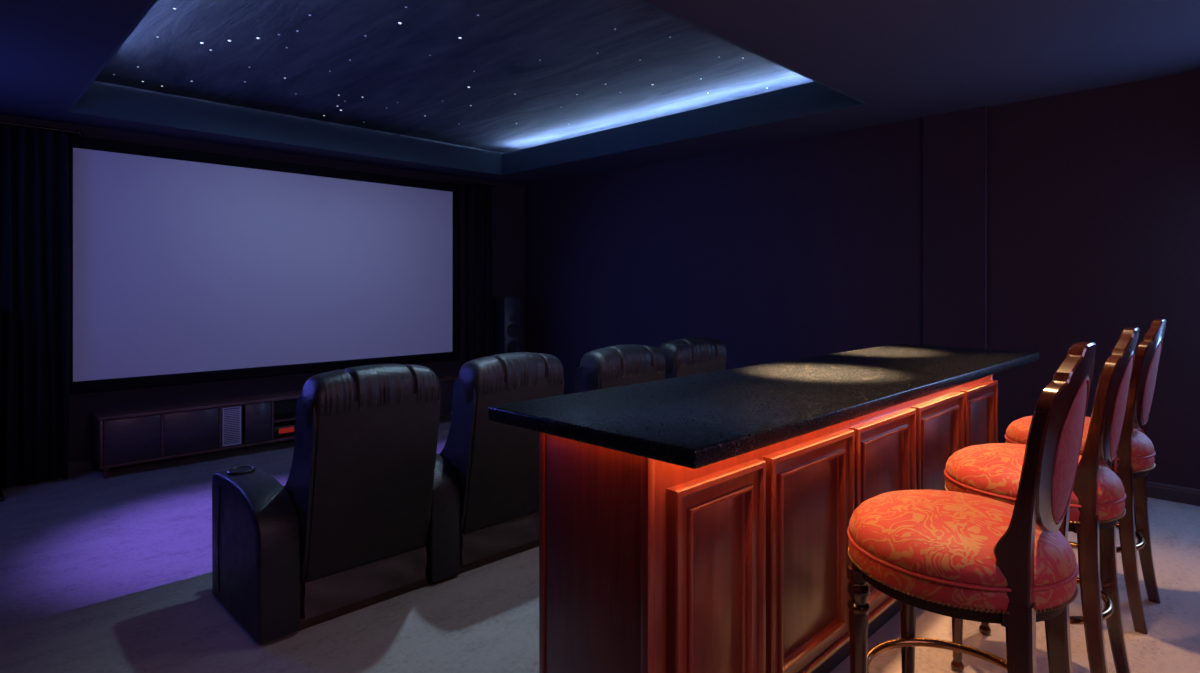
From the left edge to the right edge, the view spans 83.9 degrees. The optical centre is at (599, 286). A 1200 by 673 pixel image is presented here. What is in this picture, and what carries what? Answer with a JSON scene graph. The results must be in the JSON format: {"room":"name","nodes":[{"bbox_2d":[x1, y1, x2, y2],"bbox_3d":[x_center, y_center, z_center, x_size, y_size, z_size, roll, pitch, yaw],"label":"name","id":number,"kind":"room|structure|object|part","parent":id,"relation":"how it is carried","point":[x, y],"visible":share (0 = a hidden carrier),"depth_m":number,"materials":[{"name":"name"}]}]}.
{"room":"home theater","nodes":[
{"label":"home theater","id":0,"kind":"room"},
{"bbox_2d":[0,415,450,628],"bbox_3d":[0.000,1.650,3.741,6.430,0.120,9.330,0,0,-45],"label":"floor","id":1,"kind":"structure","parent":0,"point":[79,540],"depth_m":4.38,"materials":[{"name":"beige carpet"}]},
{"bbox_2d":[91,375,457,478],"bbox_3d":[-3.017,1.333,6.832,3.465,0.515,0.372,0,0,-45],"label":"media console","id":2,"kind":"object","parent":1,"relation":"on","point":[137,435],"visible":0.56,"depth_m":5.98,"materials":[{"name":"brown wood"}]},
{"bbox_3d":[-4.233,1.302,5.629,0.025,0.401,0.353,0,0,-45],"label":"panel","id":3,"kind":"part","parent":2,"relation":"part of","materials":[{"name":"brown wood"}]},
{"bbox_3d":[-4.108,1.545,5.551,0.044,0.090,0.044,0,0,-45],"label":"leg","id":4,"kind":"part","parent":2,"relation":"part of","materials":[{"name":"brown wood"}]},
{"bbox_3d":[-3.966,1.292,5.670,0.402,0.366,0.020,0,0,-45],"label":"door","id":5,"kind":"part","parent":2,"relation":"part of","materials":[{"name":"brown wood"}]},
{"bbox_3d":[-3.655,1.292,5.981,0.430,0.366,0.020,0,0,-45],"label":"door","id":6,"kind":"part","parent":2,"relation":"part of","materials":[{"name":"brown wood"}]},
{"bbox_3d":[-3.142,1.290,6.957,3.395,0.390,0.013,0,0,-45],"label":"panel","id":7,"kind":"part","parent":2,"relation":"part of","materials":[{"name":"brown wood"}]},
{"bbox_3d":[-3.427,1.292,6.215,0.176,0.366,0.012,0,0,-45],"label":"vent panel","id":8,"kind":"part","parent":2,"relation":"part of","materials":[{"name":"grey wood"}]},
{"bbox_3d":[-3.262,1.292,6.374,0.231,0.366,0.020,0,0,-45],"label":"door","id":9,"kind":"part","parent":2,"relation":"part of","materials":[{"name":"brown wood"}]},
{"bbox_3d":[-3.025,1.492,6.840,3.445,0.025,0.350,0,0,-45],"label":"panel","id":10,"kind":"part","parent":2,"relation":"part of","materials":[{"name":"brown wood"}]},
{"bbox_2d":[274,420,294,437],"bbox_3d":[-3.166,1.425,6.688,0.260,0.110,0.245,0,0,-45],"label":"receiver","id":11,"kind":"object","parent":2,"relation":"on","point":[284,428],"visible":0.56,"depth_m":6.61,"materials":[{"name":"black plastic"}]},
{"bbox_2d":[274,412,295,422],"bbox_3d":[-3.038,1.308,6.822,0.678,0.014,0.325,0,0,-45],"label":"shelf","id":12,"kind":"object","parent":2,"relation":"attached to","point":[278,416],"depth_m":6.71,"materials":[{"name":"brown wood"}]},
{"bbox_3d":[-1.886,1.292,7.751,0.402,0.366,0.020,0,0,-45],"label":"door","id":13,"kind":"part","parent":2,"relation":"part of","materials":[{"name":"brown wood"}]},
{"bbox_2d":[494,297,520,354],"bbox_3d":[-1.181,0.857,8.521,0.280,1.465,0.340,0,0,-35],"label":"floor speaker","id":14,"kind":"object","parent":1,"relation":"on","point":[507,310],"visible":0.63,"depth_m":8.41,"materials":[{"name":"black plastic"}]},
{"bbox_2d":[0,497,1199,672],"bbox_3d":[1.241,1.495,2.500,6.190,0.190,5.580,0,0,-45],"label":"platform","id":15,"kind":"object","parent":1,"relation":"on","point":[485,618],"visible":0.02,"depth_m":2.70,"materials":[{"name":"beige carpet"}]},
{"bbox_2d":[212,364,440,643],"bbox_3d":[-1.255,0.869,3.046,0.754,1.063,0.828,0,0,-45],"label":"recliner","id":16,"kind":"object","parent":15,"relation":"on","point":[346,531],"visible":1,"depth_m":2.79,"materials":[{"name":"black leather"}]},
{"bbox_3d":[-1.483,1.099,2.859,0.160,0.563,0.639,0,0,-45],"label":"armrest","id":17,"kind":"part","parent":16,"relation":"part of","materials":[{"name":"black leather"}]},
{"bbox_3d":[-1.239,1.254,3.145,0.570,0.197,0.590,0,0,-45],"label":"seat frame","id":18,"kind":"part","parent":16,"relation":"part of","materials":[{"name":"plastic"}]},
{"bbox_3d":[-1.074,0.825,2.980,0.570,0.788,0.424,0,0,-45],"label":"backrest","id":19,"kind":"part","parent":16,"relation":"part of","materials":[{"name":"black leather"}]},
{"bbox_3d":[-0.960,0.830,2.867,0.546,0.730,0.146,0,0,-45],"label":"panel","id":20,"kind":"part","parent":16,"relation":"part of","materials":[{"name":"leather"}]},
{"bbox_2d":[424,352,563,582],"bbox_3d":[-0.724,0.869,3.577,0.754,1.063,0.828,0,0,-45],"label":"recliner","id":21,"kind":"object","parent":15,"relation":"on","point":[485,504],"visible":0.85,"depth_m":3.28,"materials":[{"name":"black leather"}]},
{"bbox_3d":[-0.951,1.099,3.390,0.160,0.563,0.639,0,0,-45],"label":"armrest","id":22,"kind":"part","parent":21,"relation":"part of","materials":[{"name":"black leather"}]},
{"bbox_3d":[-0.542,0.825,3.512,0.570,0.788,0.424,0,0,-45],"label":"backrest","id":23,"kind":"part","parent":21,"relation":"part of","materials":[{"name":"black leather"}]},
{"bbox_3d":[-0.428,0.830,3.398,0.546,0.730,0.146,0,0,-45],"label":"panel","id":24,"kind":"part","parent":21,"relation":"part of","materials":[{"name":"leather"}]},
{"bbox_2d":[574,344,664,392],"bbox_3d":[-0.139,0.869,4.056,0.754,1.063,0.828,0,0,-45],"label":"recliner","id":25,"kind":"object","parent":15,"relation":"on","point":[626,364],"visible":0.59,"depth_m":3.76,"materials":[{"name":"black leather"}]},
{"bbox_3d":[0.043,0.825,3.991,0.570,0.788,0.424,0,0,-45],"label":"backrest","id":26,"kind":"part","parent":25,"relation":"part of","materials":[{"name":"black leather"}]},
{"bbox_3d":[0.156,0.830,3.877,0.546,0.730,0.146,0,0,-45],"label":"panel","id":27,"kind":"part","parent":25,"relation":"part of","materials":[{"name":"leather"}]},
{"bbox_2d":[658,337,726,378],"bbox_3d":[0.397,0.869,4.697,0.914,1.063,0.828,0,0,-45],"label":"recliner","id":28,"kind":"object","parent":15,"relation":"on","point":[687,356],"visible":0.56,"depth_m":4.35,"materials":[{"name":"black leather"}]},
{"bbox_3d":[0.521,0.825,4.575,0.570,0.788,0.424,0,0,-45],"label":"backrest","id":29,"kind":"part","parent":28,"relation":"part of","materials":[{"name":"black leather"}]},
{"bbox_3d":[0.635,0.830,4.462,0.546,0.730,0.146,0,0,-45],"label":"panel","id":30,"kind":"part","parent":28,"relation":"part of","materials":[{"name":"leather"}]},
{"bbox_2d":[539,375,997,672],"bbox_3d":[1.011,0.902,2.805,2.911,0.996,0.450,0,0,-45],"label":"bar cabinet","id":31,"kind":"object","parent":15,"relation":"on","point":[737,564],"visible":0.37,"depth_m":1.91,"materials":[{"name":"brown wood"}]},
{"bbox_3d":[-0.161,0.902,1.937,0.026,0.996,0.022,0,0,-45],"label":"corner post","id":32,"kind":"part","parent":31,"relation":"part of","materials":[{"name":"brown wood"}]},
{"bbox_3d":[-0.025,0.902,1.798,0.014,0.996,0.378,0,0,-45],"label":"panel","id":33,"kind":"part","parent":31,"relation":"part of","materials":[{"name":"brown wood"}]},
{"bbox_3d":[0.118,0.902,1.658,0.026,0.996,0.026,0,0,-45],"label":"corner post","id":34,"kind":"part","parent":31,"relation":"part of","materials":[{"name":"brown wood"}]},
{"bbox_3d":[0.329,0.881,1.832,0.420,0.738,0.037,0,0,-45],"label":"panel frame","id":35,"kind":"part","parent":31,"relation":"part of","materials":[{"name":"brown wood"}]},
{"bbox_2d":[488,344,1038,468],"bbox_3d":[1.044,0.383,2.858,3.141,0.045,0.779,0,0,-45],"label":"countertop","id":36,"kind":"structure","parent":31,"relation":"on","point":[696,421],"depth_m":2.10,"materials":[{"name":"black stone"}]},
{"bbox_3d":[0.701,0.881,2.204,0.562,0.738,0.037,0,0,-45],"label":"panel frame","id":37,"kind":"part","parent":31,"relation":"part of","materials":[{"name":"brown wood"}]},
{"bbox_3d":[1.118,0.881,2.621,0.564,0.738,0.037,0,0,-45],"label":"panel frame","id":38,"kind":"part","parent":31,"relation":"part of","materials":[{"name":"brown wood"}]},
{"bbox_3d":[1.552,0.881,3.055,0.595,0.738,0.037,0,0,-45],"label":"panel frame","id":39,"kind":"part","parent":31,"relation":"part of","materials":[{"name":"brown wood"}]},
{"bbox_3d":[1.981,0.881,3.484,0.532,0.738,0.037,0,0,-45],"label":"panel frame","id":40,"kind":"part","parent":31,"relation":"part of","materials":[{"name":"brown wood"}]},
{"bbox_2d":[847,342,1095,672],"bbox_3d":[0.987,0.768,1.827,0.571,1.264,0.602,0,0,-45],"label":"bar stool","id":41,"kind":"object","parent":15,"relation":"on","point":[965,556],"visible":1,"depth_m":1.63,"materials":[{"name":"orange fabric"}]},
{"bbox_3d":[0.714,1.087,1.845,0.060,0.625,0.060,0,0,-45],"label":"leg","id":42,"kind":"part","parent":41,"relation":"part of","materials":[{"name":"brown wood"}]},
{"bbox_3d":[0.969,1.087,2.100,0.060,0.625,0.060,0,0,-45],"label":"leg","id":43,"kind":"part","parent":41,"relation":"part of","materials":[{"name":"brown wood"}]},
{"bbox_2d":[849,489,1075,586],"bbox_3d":[0.976,0.654,1.839,0.547,0.116,0.547,0,0,-45],"label":"seat cushion","id":44,"kind":"object","parent":41,"relation":"on","point":[935,538],"depth_m":1.67,"materials":[{"name":"fabric"}]},
{"bbox_3d":[0.976,0.763,1.839,0.554,0.008,0.553,0,0,-45],"label":"nailhead trim","id":45,"kind":"part","parent":41,"relation":"part of","materials":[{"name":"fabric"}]},
{"bbox_3d":[0.976,0.784,1.839,0.522,0.036,0.522,0,0,-45],"label":"seat rail","id":46,"kind":"part","parent":41,"relation":"part of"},
{"bbox_3d":[1.004,1.070,1.552,0.048,0.660,0.105,0,0,-45],"label":"leg","id":47,"kind":"part","parent":41,"relation":"part of","materials":[{"name":"brown wood"}]},
{"bbox_3d":[1.262,1.070,1.810,0.048,0.660,0.105,0,0,-45],"label":"leg","id":48,"kind":"part","parent":41,"relation":"part of","materials":[{"name":"brown wood"}]},
{"bbox_3d":[1.157,0.374,1.657,0.468,0.476,0.106,0,0,-45],"label":"frame","id":49,"kind":"part","parent":41,"relation":"part of","materials":[{"name":"brown wood"}]},
{"bbox_2d":[944,327,1138,672],"bbox_3d":[1.578,0.768,2.425,0.602,1.264,0.571,0,0,44],"label":"bar stool","id":50,"kind":"object","parent":15,"relation":"on","point":[992,470],"visible":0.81,"depth_m":2.19,"materials":[{"name":"fabric"}]},
{"bbox_3d":[1.304,1.087,2.438,0.060,0.625,0.060,0,0,44],"label":"leg","id":51,"kind":"part","parent":50,"relation":"part of","materials":[{"name":"brown wood"}]},
{"bbox_3d":[1.555,1.087,2.697,0.060,0.625,0.060,0,0,44],"label":"leg","id":52,"kind":"part","parent":50,"relation":"part of","materials":[{"name":"brown wood"}]},
{"bbox_2d":[945,443,1124,503],"bbox_3d":[1.566,0.654,2.436,0.547,0.116,0.547,0,0,44],"label":"seat cushion","id":53,"kind":"object","parent":50,"relation":"on","point":[992,470],"depth_m":2.30,"materials":[{"name":"fabric"}]},
{"bbox_3d":[1.566,0.763,2.436,0.553,0.008,0.554,0,0,44],"label":"nailhead trim","id":54,"kind":"part","parent":50,"relation":"part of","materials":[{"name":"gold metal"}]},
{"bbox_3d":[1.600,1.070,2.151,0.105,0.660,0.048,0,0,44],"label":"leg","id":55,"kind":"part","parent":50,"relation":"part of","materials":[{"name":"brown wood"}]},
{"bbox_3d":[1.566,0.784,2.436,0.522,0.036,0.522,0,0,44],"label":"seat rail","id":56,"kind":"part","parent":50,"relation":"part of","materials":[{"name":"brown wood"}]},
{"bbox_3d":[1.853,1.070,2.412,0.105,0.660,0.048,0,0,44],"label":"leg","id":57,"kind":"part","parent":50,"relation":"part of","materials":[{"name":"brown wood"}]},
{"bbox_3d":[1.751,0.374,2.258,0.106,0.476,0.468,0,0,44],"label":"frame","id":58,"kind":"part","parent":50,"relation":"part of","materials":[{"name":"brown wood"}]},
{"bbox_2d":[1004,319,1165,633],"bbox_3d":[2.169,0.768,3.016,0.571,1.264,0.602,0,0,-44],"label":"bar stool","id":59,"kind":"object","parent":15,"relation":"on","point":[1134,459],"visible":0.63,"depth_m":2.75,"materials":[{"name":"brown wood"}]},
{"bbox_2d":[1006,416,1153,457],"bbox_3d":[2.158,0.654,3.028,0.547,0.116,0.547,0,0,-44],"label":"seat cushion","id":60,"kind":"object","parent":59,"relation":"on","point":[1134,442],"depth_m":2.82,"materials":[{"name":"fabric"}]},
{"bbox_3d":[2.182,1.070,2.741,0.048,0.660,0.105,0,0,-44],"label":"leg","id":61,"kind":"part","parent":59,"relation":"part of","materials":[{"name":"brown wood"}]},
{"bbox_3d":[2.158,0.763,3.028,0.554,0.008,0.553,0,0,-44],"label":"nailhead trim","id":62,"kind":"part","parent":59,"relation":"part of","materials":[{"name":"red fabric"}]},
{"bbox_3d":[2.158,0.784,3.028,0.522,0.036,0.522,0,0,-44],"label":"seat rail","id":63,"kind":"part","parent":59,"relation":"part of","materials":[{"name":"brown wood"}]},
{"bbox_3d":[2.444,1.070,2.994,0.048,0.660,0.105,0,0,-44],"label":"leg","id":64,"kind":"part","parent":59,"relation":"part of","materials":[{"name":"brown wood"}]},
{"bbox_3d":[2.336,0.374,2.843,0.468,0.476,0.106,0,0,-44],"label":"frame","id":65,"kind":"part","parent":59,"relation":"part of","materials":[{"name":"brown wood"}]},
{"bbox_2d":[0,114,524,461],"bbox_3d":[-3.256,-0.198,6.997,6.430,3.575,0.120,0,0,-45],"label":"wall","id":66,"kind":"structure","parent":0,"point":[508,200],"depth_m":6.92,"materials":[{"name":"paint"}]},
{"bbox_2d":[0,121,81,487],"bbox_3d":[-4.676,0.132,5.312,0.874,2.877,0.254,0,0,-45],"label":"curtain","id":67,"kind":"object","parent":66,"relation":"hanging from","point":[34,165],"visible":1,"depth_m":5.36,"materials":[{"name":"black fabric"}]},
{"bbox_3d":[-4.691,-1.285,5.327,0.874,0.044,0.212,0,0,-45],"label":"rod","id":68,"kind":"part","parent":67,"relation":"part of","materials":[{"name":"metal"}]},
{"bbox_2d":[68,415,447,474],"bbox_3d":[-3.214,1.538,6.943,6.174,0.105,0.016,0,0,-45],"label":"baseboard","id":69,"kind":"structure","parent":66,"relation":"attached to","point":[75,467],"depth_m":5.72,"materials":[{"name":"paint"}]},
{"bbox_2d":[58,133,460,393],"bbox_3d":[-3.140,-0.188,6.939,3.897,2.169,0.105,0,0,-45],"label":"projection screen","id":70,"kind":"object","parent":66,"relation":"attached to","point":[187,266],"visible":0.86,"depth_m":6.58,"materials":[{"name":"white fabric"}]},
{"bbox_2d":[461,181,497,361],"bbox_3d":[-1.550,0.132,8.444,0.524,2.877,0.247,0,0,-45],"label":"curtain","id":71,"kind":"object","parent":66,"relation":"hanging from","point":[480,340],"visible":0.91,"depth_m":8.39,"materials":[{"name":"black fabric"}]},
{"bbox_3d":[-1.562,-1.285,8.456,0.524,0.044,0.212,0,0,-45],"label":"rod","id":72,"kind":"part","parent":71,"relation":"part of","materials":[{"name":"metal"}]},
{"bbox_2d":[467,185,492,361],"bbox_3d":[-1.506,0.155,8.400,0.365,2.830,0.122,0,0,-45],"label":"drape","id":73,"kind":"object","parent":71,"relation":"hanging from","point":[480,340],"depth_m":8.38,"materials":[{"name":"black fabric"}]},
{"bbox_2d":[93,81,504,153],"bbox_3d":[-1.096,-1.597,5.169,5.040,0.325,5.360,0,0,-45],"label":"molding","id":74,"kind":"structure","parent":0,"point":[96,82],"depth_m":6.75,"materials":[{"name":"paint"}]},
{"bbox_2d":[0,0,1199,185],"bbox_3d":[0.000,-1.410,3.741,6.190,0.050,9.090,0,0,-45],"label":"ceiling","id":75,"kind":"structure","parent":0,"point":[907,60],"depth_m":3.91,"materials":[{"name":"paint"}]},
{"bbox_2d":[94,0,813,152],"bbox_3d":[-1.096,-1.780,5.169,5.040,0.040,5.360,0,0,-45],"label":"panel","id":76,"kind":"object","parent":75,"relation":"attached to","point":[505,45],"visible":0.62,"depth_m":5.31,"materials":[{"name":"paint"}]},
{"bbox_2d":[66,0,866,174],"bbox_3d":[-1.096,-1.515,5.169,4.260,0.260,4.580,0,0,-45],"label":"trim","id":77,"kind":"structure","parent":75,"relation":"attached to","point":[816,97],"depth_m":6.21,"materials":[{"name":"paint"}]},
{"bbox_2d":[525,71,1199,488],"bbox_3d":[2.231,-0.198,5.971,0.120,3.575,9.090,0,0,-45],"label":"wall","id":78,"kind":"structure","parent":0,"point":[810,246],"depth_m":5.66,"materials":[{"name":"paint"}]},
{"bbox_2d":[1147,481,1199,505],"bbox_3d":[4.184,1.347,3.922,0.016,0.105,3.430,0,0,-45],"label":"baseboard","id":79,"kind":"structure","parent":78,"relation":"attached to","point":[1180,494],"depth_m":4.36,"materials":[{"name":"paint"}]},
{"bbox_2d":[923,106,986,348],"bbox_3d":[2.809,0.007,5.295,0.060,2.785,0.455,0,0,-45],"label":"wall column","id":80,"kind":"structure","parent":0,"point":[955,142],"depth_m":5.26,"materials":[{"name":"fabric"}]}
]}

